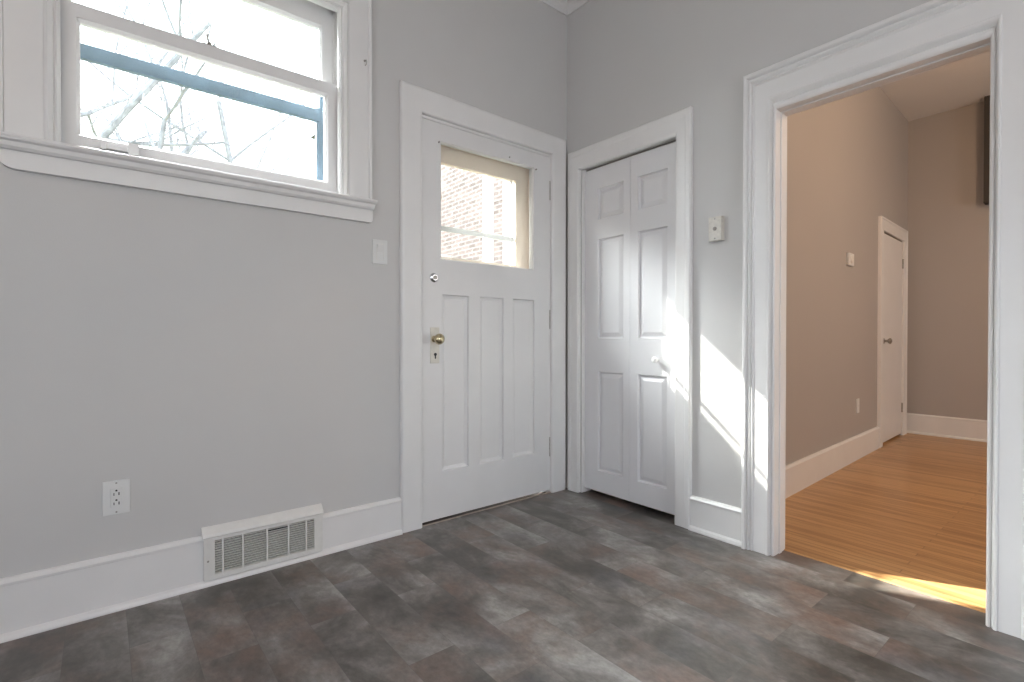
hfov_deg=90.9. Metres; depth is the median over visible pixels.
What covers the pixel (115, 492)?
receptacle
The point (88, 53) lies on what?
window
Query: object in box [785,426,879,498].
baseboard
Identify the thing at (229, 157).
bare tree
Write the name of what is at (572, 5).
trim
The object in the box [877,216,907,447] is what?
door frame
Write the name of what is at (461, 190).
brick house
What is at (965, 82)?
ceiling
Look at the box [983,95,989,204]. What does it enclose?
trim
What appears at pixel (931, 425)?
baseboard
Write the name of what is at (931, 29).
door frame
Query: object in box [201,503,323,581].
air vent
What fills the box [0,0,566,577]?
wall
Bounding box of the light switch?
[372,239,386,264]
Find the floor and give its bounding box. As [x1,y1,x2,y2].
[0,433,1023,681]
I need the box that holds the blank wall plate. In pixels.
[856,398,858,413]
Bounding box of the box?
[709,216,724,241]
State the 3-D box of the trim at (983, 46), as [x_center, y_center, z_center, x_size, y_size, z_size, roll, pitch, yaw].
[1.389,-0.038,1.945,0.082,1.940,0.705,0,1,-39]
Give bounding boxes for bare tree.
[77,0,300,173]
[82,0,317,172]
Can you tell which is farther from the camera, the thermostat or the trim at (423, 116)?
the thermostat
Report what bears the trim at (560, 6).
attached to the wall at (228, 361)
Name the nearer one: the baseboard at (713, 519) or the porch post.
the baseboard at (713, 519)
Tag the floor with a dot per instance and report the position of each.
(566, 585)
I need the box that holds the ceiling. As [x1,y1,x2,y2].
[880,51,989,120]
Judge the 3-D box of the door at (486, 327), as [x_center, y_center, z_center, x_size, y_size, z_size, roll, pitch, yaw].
[-0.096,-0.102,2.781,0.899,2.020,0.119,0,1,-39]
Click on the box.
(716, 224)
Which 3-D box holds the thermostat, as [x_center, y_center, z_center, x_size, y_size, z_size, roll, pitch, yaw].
[2.525,-0.607,3.753,0.130,0.094,0.028,0,1,-41]
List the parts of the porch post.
post, post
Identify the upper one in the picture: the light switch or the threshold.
the light switch
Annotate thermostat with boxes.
[846,252,853,266]
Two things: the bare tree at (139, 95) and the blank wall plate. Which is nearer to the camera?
the blank wall plate
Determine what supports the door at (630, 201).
in the wall at (631, 64)
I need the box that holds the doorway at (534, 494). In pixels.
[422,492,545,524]
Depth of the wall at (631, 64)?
2.42 m
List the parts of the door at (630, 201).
knob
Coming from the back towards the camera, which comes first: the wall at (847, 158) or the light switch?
the wall at (847, 158)
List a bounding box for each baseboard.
[0,497,402,642]
[688,495,740,546]
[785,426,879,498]
[907,413,986,441]
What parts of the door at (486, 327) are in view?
knob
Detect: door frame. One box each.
[741,0,1023,639]
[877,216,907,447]
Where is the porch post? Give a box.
[483,175,509,263]
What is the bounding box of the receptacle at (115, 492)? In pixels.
[110,487,121,507]
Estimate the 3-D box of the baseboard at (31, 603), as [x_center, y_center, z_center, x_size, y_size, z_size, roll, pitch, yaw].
[-1.582,0.839,1.574,2.704,0.190,0.034,0,1,-39]
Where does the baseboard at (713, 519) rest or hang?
attached to the wall at (631, 64)
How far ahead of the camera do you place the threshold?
2.76 m
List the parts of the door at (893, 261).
knob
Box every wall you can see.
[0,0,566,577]
[566,0,930,507]
[785,87,907,464]
[907,101,988,419]
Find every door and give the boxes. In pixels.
[422,118,550,522]
[441,145,528,268]
[585,140,675,514]
[883,233,903,441]
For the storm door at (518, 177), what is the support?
in the wall at (228, 361)
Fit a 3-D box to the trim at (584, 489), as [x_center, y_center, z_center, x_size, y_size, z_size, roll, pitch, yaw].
[0.669,-0.060,2.826,0.084,1.968,0.678,0,1,-39]
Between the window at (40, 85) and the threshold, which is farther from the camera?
the threshold
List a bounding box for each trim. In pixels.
[422,115,549,491]
[539,0,566,15]
[567,0,590,15]
[582,138,675,491]
[776,39,990,554]
[784,548,985,612]
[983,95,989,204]
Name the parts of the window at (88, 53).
rail, frame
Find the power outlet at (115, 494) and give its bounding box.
[102,478,129,515]
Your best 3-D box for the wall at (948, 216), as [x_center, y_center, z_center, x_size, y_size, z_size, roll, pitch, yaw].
[5.139,-0.619,3.584,0.100,3.080,4.000,0,1,-39]
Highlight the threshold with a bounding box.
[422,492,549,526]
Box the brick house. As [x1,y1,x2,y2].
[311,134,502,263]
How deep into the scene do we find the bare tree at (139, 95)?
8.77 m
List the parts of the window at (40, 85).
bed mould, sash, sash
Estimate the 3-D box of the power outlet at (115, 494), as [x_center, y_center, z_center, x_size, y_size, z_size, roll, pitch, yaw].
[-1.377,0.544,1.754,0.077,0.118,0.010,0,1,-39]
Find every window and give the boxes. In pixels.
[0,0,377,222]
[80,43,323,180]

